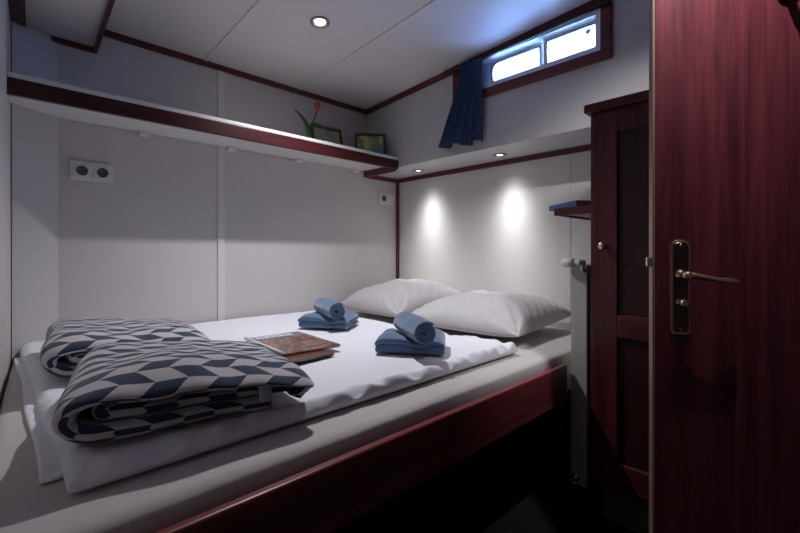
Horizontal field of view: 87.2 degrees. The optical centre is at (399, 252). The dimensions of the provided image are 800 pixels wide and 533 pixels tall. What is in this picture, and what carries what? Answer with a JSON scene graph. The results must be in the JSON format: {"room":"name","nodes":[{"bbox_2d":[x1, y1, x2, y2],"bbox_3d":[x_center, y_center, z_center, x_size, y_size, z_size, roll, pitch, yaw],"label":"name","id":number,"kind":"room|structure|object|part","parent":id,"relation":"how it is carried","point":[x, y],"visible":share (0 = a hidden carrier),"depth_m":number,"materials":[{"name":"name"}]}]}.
{"room":"boat cabin","nodes":[
{"label":"boat cabin","id":0,"kind":"room"},
{"bbox_2d":[0,0,10,405],"bbox_3d":[-0.977,-0.150,0.943,0.088,2.300,1.684,0,0,-41],"label":"wall","id":1,"kind":"structure","parent":0,"point":[5,20],"depth_m":1.35,"materials":[{"name":"white paint"}]},
{"bbox_2d":[8,0,25,27],"bbox_3d":[-0.930,-0.893,1.002,0.060,0.026,1.661,0,0,-41],"label":"trim","id":2,"kind":"structure","parent":1,"relation":"attached to","point":[17,8],"depth_m":1.54,"materials":[{"name":"brown wood"}]},
{"bbox_2d":[12,21,57,364],"bbox_3d":[-1.492,-0.150,1.660,0.242,2.300,0.120,0,0,-44],"label":"wall","id":3,"kind":"structure","parent":0,"point":[34,53],"depth_m":1.67,"materials":[{"name":"white paint"}]},
{"bbox_2d":[11,21,11,368],"bbox_3d":[-1.478,-0.190,1.593,0.010,1.380,0.011,0,0,-44],"label":"trim","id":4,"kind":"structure","parent":3,"relation":"attached to","point":[11,21],"depth_m":1.59,"materials":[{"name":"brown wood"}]},
{"bbox_2d":[51,35,96,53],"bbox_3d":[-1.405,-0.896,1.802,0.176,0.024,0.018,0,0,-44],"label":"trim","id":5,"kind":"structure","parent":3,"relation":"attached to","point":[55,39],"depth_m":1.80,"materials":[{"name":"brown wood"}]},
{"bbox_2d":[25,0,107,46],"bbox_3d":[-0.912,-1.052,1.067,0.485,0.295,1.760,0,0,-44],"label":"ceiling","id":6,"kind":"structure","parent":0,"point":[79,21],"depth_m":1.61,"materials":[{"name":"white paint"}]},
{"bbox_2d":[58,36,395,323],"bbox_3d":[-0.833,-0.150,2.429,2.600,2.300,0.080,0,0,-44],"label":"wall","id":7,"kind":"structure","parent":0,"point":[142,244],"depth_m":2.17,"materials":[{"name":"white paint"}]},
{"bbox_2d":[70,160,112,182],"bbox_3d":[-1.356,-0.357,1.850,0.156,0.082,0.018,0,0,-44],"label":"wall socket","id":8,"kind":"object","parent":7,"relation":"attached to","point":[79,170],"visible":1,"depth_m":1.85,"materials":[{"name":"white plastic"}]},
{"bbox_2d":[93,0,114,52],"bbox_3d":[-0.772,-0.920,1.203,0.015,0.070,1.763,0,0,-41],"label":"trim","id":9,"kind":"structure","parent":7,"relation":"attached to","point":[110,3],"depth_m":1.63,"materials":[{"name":"brown wood"}]},
{"bbox_2d":[7,71,398,177],"bbox_3d":[-0.785,-0.572,2.184,1.845,0.088,0.336,0,0,-44],"label":"wall shelf","id":10,"kind":"object","parent":7,"relation":"attached to","point":[56,99],"visible":1,"depth_m":1.88,"materials":[{"name":"white paint"}]},
{"bbox_2d":[294,101,327,137],"bbox_3d":[-0.508,-0.738,2.422,0.199,0.270,0.056,0,0,-21],"label":"tulip","id":11,"kind":"object","parent":10,"relation":"on","point":[316,104],"visible":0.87,"depth_m":2.41,"materials":[{"name":"plant"}]},
{"bbox_3d":[-0.507,-0.723,2.418,0.069,0.202,0.009,0,0,-14],"label":"stem","id":12,"kind":"part","parent":11,"relation":"part of","materials":[{"name":"green plant"}]},
{"bbox_2d":[311,126,342,144],"bbox_3d":[-0.457,-0.702,2.655,0.215,0.202,0.064,0,0,-38],"label":"picture frame","id":13,"kind":"object","parent":10,"relation":"on","point":[333,135],"visible":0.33,"depth_m":2.67,"materials":[{"name":"brown wood"}]},
{"bbox_2d":[355,133,385,154],"bbox_3d":[-0.194,-0.692,2.741,0.200,0.181,0.047,0,0,-4],"label":"picture frame","id":14,"kind":"object","parent":10,"relation":"on","point":[371,142],"visible":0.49,"depth_m":2.74,"materials":[{"name":"brown wood"}]},
{"bbox_2d":[357,136,382,153],"bbox_3d":[-0.194,-0.692,2.743,0.168,0.149,0.033,0,0,-4],"label":"print","id":15,"kind":"object","parent":14,"relation":"attached to","point":[369,143],"depth_m":2.74},
{"bbox_2d":[218,70,224,320],"bbox_3d":[-0.957,-0.245,2.247,0.038,1.490,0.007,0,0,-44],"label":"trim","id":16,"kind":"structure","parent":7,"relation":"attached to","point":[221,75],"depth_m":2.25,"materials":[{"name":"white paint"}]},
{"bbox_2d":[103,29,365,113],"bbox_3d":[-0.791,-0.988,2.405,1.553,0.032,0.014,0,0,-44],"label":"trim","id":17,"kind":"structure","parent":7,"relation":"attached to","point":[109,34],"depth_m":2.24,"materials":[{"name":"brown wood"}]},
{"bbox_2d":[367,176,397,182],"bbox_3d":[-0.120,-0.539,3.058,0.300,0.029,0.014,0,0,-44],"label":"trim","id":18,"kind":"structure","parent":7,"relation":"attached to","point":[380,178],"depth_m":3.05,"materials":[{"name":"brown wood"}]},
{"bbox_2d":[379,192,394,204],"bbox_3d":[-0.094,-0.396,3.082,0.156,0.082,0.018,0,0,-44],"label":"wall socket","id":19,"kind":"object","parent":7,"relation":"attached to","point":[384,198],"visible":1,"depth_m":3.08,"materials":[{"name":"white plastic"}]},
{"bbox_2d":[106,0,594,109],"bbox_3d":[-0.022,-1.138,1.096,3.300,0.304,3.400,0,0,-44],"label":"ceiling","id":20,"kind":"structure","parent":0,"point":[278,42],"depth_m":2.01,"materials":[{"name":"white paint"}]},
{"bbox_2d":[204,0,264,60],"bbox_3d":[-0.014,-1.093,1.160,0.018,0.195,2.880,0,0,-44],"label":"trim","id":21,"kind":"structure","parent":20,"relation":"attached to","point":[258,3],"depth_m":1.91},
{"bbox_2d":[310,16,329,28],"bbox_3d":[-0.361,-1.042,1.897,0.087,0.017,0.087,0,0,-39],"label":"recessed light","id":22,"kind":"object","parent":20,"relation":"in","point":[320,20],"visible":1,"depth_m":1.89,"materials":[{"name":"silver metal"}]},
{"bbox_2d":[299,0,438,89],"bbox_3d":[0.383,-1.093,1.548,0.018,0.195,2.880,0,0,-44],"label":"trim","id":23,"kind":"structure","parent":20,"relation":"attached to","point":[431,3],"depth_m":2.06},
{"bbox_2d":[399,150,590,439],"bbox_3d":[1.086,0.212,2.094,0.080,1.575,3.080,0,0,-44],"label":"wall","id":24,"kind":"structure","parent":0,"point":[490,229],"depth_m":2.56,"materials":[{"name":"white paint"}]},
{"bbox_2d":[396,182,398,278],"bbox_3d":[-0.018,-0.068,3.154,0.020,0.935,0.020,0,0,-44],"label":"trim","id":25,"kind":"structure","parent":24,"relation":"attached to","point":[397,183],"depth_m":3.15,"materials":[{"name":"brown wood"}]},
{"bbox_2d":[398,144,590,182],"bbox_3d":[0.550,-0.539,2.576,0.014,0.029,1.640,0,0,-44],"label":"trim","id":26,"kind":"structure","parent":24,"relation":"attached to","point":[583,148],"depth_m":2.50,"materials":[{"name":"brown wood"}]},
{"bbox_2d":[563,154,570,329],"bbox_3d":[0.889,-0.013,2.237,0.002,1.025,0.040,0,0,-44],"label":"trim","id":27,"kind":"structure","parent":24,"relation":"attached to","point":[566,158],"depth_m":2.23,"materials":[{"name":"white paint"}]},
{"bbox_2d":[366,0,648,178],"bbox_3d":[0.983,-0.927,1.993,0.410,0.745,3.080,0,0,-44],"label":"wall","id":28,"kind":"structure","parent":0,"point":[546,115],"depth_m":2.10,"materials":[{"name":"white paint"}]},
{"bbox_2d":[413,169,423,171],"bbox_3d":[0.123,-0.553,2.817,0.073,0.012,0.073,0,0,-44],"label":"recessed light","id":29,"kind":"object","parent":28,"relation":"in","point":[414,170],"visible":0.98,"depth_m":2.79,"materials":[{"name":"silver metal"}]},
{"bbox_2d":[364,0,603,114],"bbox_3d":[0.831,-1.085,1.845,0.014,0.237,3.080,0,0,-44],"label":"trim","id":30,"kind":"structure","parent":28,"relation":"attached to","point":[593,3],"depth_m":2.17,"materials":[{"name":"brown wood"}]},
{"bbox_2d":[493,153,506,156],"bbox_3d":[0.563,-0.553,2.366,0.073,0.012,0.073,0,0,-44],"label":"recessed light","id":31,"kind":"object","parent":28,"relation":"in","point":[496,154],"visible":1,"depth_m":2.36,"materials":[{"name":"silver metal"}]},
{"bbox_2d":[441,0,611,97],"bbox_3d":[0.607,-0.949,2.130,0.136,0.243,0.920,0,0,-44],"label":"window","id":32,"kind":"structure","parent":28,"relation":"in","point":[601,20],"depth_m":1.99,"materials":[{"name":"brown wood"}]},
{"bbox_2d":[438,57,482,148],"bbox_3d":[0.314,-0.803,2.301,0.070,0.450,0.300,0,0,-44],"label":"curtain","id":33,"kind":"object","parent":32,"relation":"hanging from","point":[464,122],"visible":1,"depth_m":2.25,"materials":[{"name":"blue fabric"}]},
{"bbox_3d":[0.448,-0.959,2.351,0.025,0.162,0.144,0,0,-44],"label":"panel","id":34,"kind":"part","parent":32,"relation":"part of","materials":[{"name":"white metal"}]},
{"bbox_3d":[0.604,-0.970,2.189,0.020,0.144,0.310,0,0,-44],"label":"sash","id":35,"kind":"part","parent":32,"relation":"part of","materials":[{"name":"white glass"}]},
{"bbox_3d":[0.567,-1.042,2.090,0.023,0.049,0.920,0,0,-44],"label":"curtain rail","id":36,"kind":"part","parent":32,"relation":"part of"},
{"bbox_3d":[0.798,-0.970,1.960,0.020,0.144,0.266,0,0,-44],"label":"sash","id":37,"kind":"part","parent":32,"relation":"part of","materials":[{"name":"white glass"}]},
{"bbox_2d":[422,437,636,532],"bbox_3d":[-0.022,1.030,1.096,3.300,0.060,3.400,0,0,-44],"label":"floor","id":38,"kind":"structure","parent":0,"point":[539,495],"depth_m":1.68,"materials":[{"name":"black carpet"}]},
{"bbox_2d":[154,364,570,532],"bbox_3d":[-0.272,0.717,1.816,2.233,0.567,1.556,0,0,-44],"label":"bed","id":39,"kind":"object","parent":38,"relation":"on","point":[412,479],"visible":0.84,"depth_m":1.12,"materials":[{"name":"brown wood"}]},
{"bbox_2d":[0,312,570,532],"bbox_3d":[-0.282,0.475,1.826,2.230,0.155,1.524,0,0,-44],"label":"mattress","id":40,"kind":"object","parent":39,"relation":"on","point":[156,499],"visible":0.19,"depth_m":0.83,"materials":[{"name":"grey fabric"}]},
{"bbox_2d":[14,310,517,493],"bbox_3d":[-0.535,0.371,1.649,1.417,0.050,1.415,0,0,-44],"label":"sheet","id":41,"kind":"object","parent":40,"relation":"on","point":[356,373],"visible":0.4,"depth_m":1.10,"materials":[{"name":"white fabric"}]},
{"bbox_2d":[40,317,209,377],"bbox_3d":[-0.941,0.285,1.442,0.460,0.124,0.522,0,0,-42],"label":"folded blanket","id":42,"kind":"object","parent":41,"relation":"on","point":[69,340],"visible":0.76,"depth_m":1.28,"materials":[{"name":"multicoloured fabric"}]},
{"bbox_2d":[52,339,313,443],"bbox_3d":[-0.518,0.285,1.029,0.492,0.124,0.471,0,0,-35],"label":"folded blanket","id":43,"kind":"object","parent":41,"relation":"on","point":[117,390],"visible":1,"depth_m":0.86,"materials":[{"name":"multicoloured fabric"}]},
{"bbox_2d":[282,350,334,363],"bbox_3d":[-0.427,0.347,1.499,0.363,0.010,0.206,0,0,43],"label":"magazine","id":44,"kind":"object","parent":41,"relation":"on","point":[308,356],"visible":0.22,"depth_m":1.41,"materials":[{"name":"brown paper"}]},
{"bbox_2d":[244,331,340,356],"bbox_3d":[-0.413,0.335,1.589,0.230,0.015,0.340,0,0,-40],"label":"magazine","id":45,"kind":"object","parent":44,"relation":"on","point":[291,343],"visible":0.98,"depth_m":1.55,"materials":[{"name":"brown paper"}]},
{"bbox_2d":[297,311,358,328],"bbox_3d":[-0.344,0.321,2.046,0.248,0.063,0.201,0,0,12],"label":"folded towel","id":46,"kind":"object","parent":41,"relation":"on","point":[315,319],"visible":0.93,"depth_m":1.97,"materials":[{"name":"blue fabric"}]},
{"bbox_2d":[314,298,344,318],"bbox_3d":[-0.344,0.265,2.026,0.083,0.080,0.255,0,0,-28],"label":"rolled towel","id":47,"kind":"object","parent":46,"relation":"on","point":[331,308],"visible":1,"depth_m":1.94,"materials":[{"name":"blue fabric"}]},
{"bbox_2d":[374,328,444,354],"bbox_3d":[0.043,0.321,1.551,0.247,0.063,0.201,0,0,7],"label":"folded towel","id":48,"kind":"object","parent":41,"relation":"on","point":[392,340],"visible":0.8,"depth_m":1.47,"materials":[{"name":"blue fabric"}]},
{"bbox_2d":[394,312,435,343],"bbox_3d":[0.047,0.265,1.508,0.083,0.080,0.255,0,0,-17],"label":"rolled towel","id":49,"kind":"object","parent":48,"relation":"on","point":[419,329],"visible":1,"depth_m":1.41,"materials":[{"name":"blue fabric"}]},
{"bbox_2d":[341,279,460,316],"bbox_3d":[0.018,0.271,2.666,0.577,0.205,0.600,0,0,-40],"label":"pillow","id":50,"kind":"object","parent":40,"relation":"on","point":[393,297],"visible":0.77,"depth_m":2.49,"materials":[{"name":"grey fabric"}]},
{"bbox_2d":[411,290,570,336],"bbox_3d":[0.456,0.294,2.171,0.660,0.177,0.599,0,0,44],"label":"pillow","id":51,"kind":"object","parent":40,"relation":"on","point":[494,313],"visible":0.94,"depth_m":1.98,"materials":[{"name":"grey fabric"}]},
{"bbox_3d":[0.159,0.792,1.448,0.050,0.415,0.050,0,0,-44],"label":"leg","id":52,"kind":"part","parent":39,"relation":"part of","materials":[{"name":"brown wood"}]},
{"bbox_3d":[0.875,0.792,2.146,0.050,0.415,0.050,0,0,-44],"label":"leg","id":53,"kind":"part","parent":39,"relation":"part of","materials":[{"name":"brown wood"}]},
{"bbox_2d":[561,258,591,488],"bbox_3d":[0.832,0.509,1.752,0.484,0.980,0.093,0,0,-40],"label":"radiator","id":54,"kind":"object","parent":38,"relation":"on","point":[580,271],"visible":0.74,"depth_m":1.61,"materials":[{"name":"metal"}]},
{"bbox_3d":[0.845,0.470,1.768,0.440,0.850,0.058,0,0,-44],"label":"panel","id":55,"kind":"part","parent":54,"relation":"part of","materials":[{"name":"metal"}]},
{"bbox_2d":[584,90,648,532],"bbox_3d":[1.123,0.224,1.554,0.612,1.553,0.636,0,0,-44],"label":"wardrobe","id":56,"kind":"object","parent":38,"relation":"on","point":[619,125],"visible":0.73,"depth_m":1.51,"materials":[{"name":"brown wood"}]},
{"bbox_2d":[554,205,590,220],"bbox_3d":[0.894,-0.177,1.896,0.452,0.034,0.200,0,0,-44],"label":"shelf","id":57,"kind":"object","parent":56,"relation":"attached to","point":[576,212],"visible":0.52,"depth_m":1.77,"materials":[{"name":"brown wood"}]},
{"bbox_2d":[549,200,590,210],"bbox_3d":[0.797,-0.206,1.862,0.172,0.024,0.228,0,0,-8],"label":"book","id":58,"kind":"object","parent":57,"relation":"on","point":[576,202],"visible":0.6,"depth_m":1.76,"materials":[{"name":"blue paper"}]},
{"bbox_3d":[0.738,-0.026,1.530,0.027,0.029,0.029,0,0,-44],"label":"knob","id":59,"kind":"part","parent":56,"relation":"part of","materials":[{"name":"gold metal"}]},
{"bbox_3d":[1.014,-0.537,1.448,0.295,0.031,0.636,0,0,-44],"label":"cornice","id":60,"kind":"part","parent":56,"relation":"part of","materials":[{"name":"brown wood"}]},
{"bbox_3d":[0.933,0.803,1.364,0.023,0.093,0.420,0,0,-44],"label":"rail","id":61,"kind":"part","parent":56,"relation":"part of","materials":[{"name":"brown wood"}]},
{"bbox_3d":[0.933,0.265,1.364,0.023,0.085,0.420,0,0,-44],"label":"rail","id":62,"kind":"part","parent":56,"relation":"part of","materials":[{"name":"brown wood"}]},
{"bbox_3d":[0.937,0.532,1.367,0.008,0.454,0.428,0,0,-44],"label":"panel","id":63,"kind":"part","parent":56,"relation":"part of","materials":[{"name":"brown wood"}]},
{"bbox_3d":[0.937,-0.109,1.367,0.008,0.666,0.428,0,0,-44],"label":"panel","id":64,"kind":"part","parent":56,"relation":"part of","materials":[{"name":"brown wood"}]},
{"bbox_2d":[646,0,799,532],"bbox_3d":[0.930,0.004,0.876,0.729,1.968,0.095,0,0,14],"label":"door","id":65,"kind":"structure","parent":38,"relation":"on","point":[723,261],"depth_m":0.94,"materials":[{"name":"brown wood"}]},
{"bbox_3d":[0.643,0.079,0.965,0.042,0.219,0.005,0,0,14],"label":"handle plate","id":66,"kind":"part","parent":65,"relation":"part of","materials":[{"name":"gold metal"}]},
{"bbox_3d":[0.643,0.078,0.962,0.034,0.208,0.002,0,0,14],"label":"plate","id":67,"kind":"part","parent":65,"relation":"part of","materials":[{"name":"metal"}]},
{"bbox_3d":[0.680,0.054,0.928,0.114,0.030,0.047,0,0,14],"label":"lever","id":68,"kind":"part","parent":65,"relation":"part of","materials":[{"name":"gold metal"}]}
]}

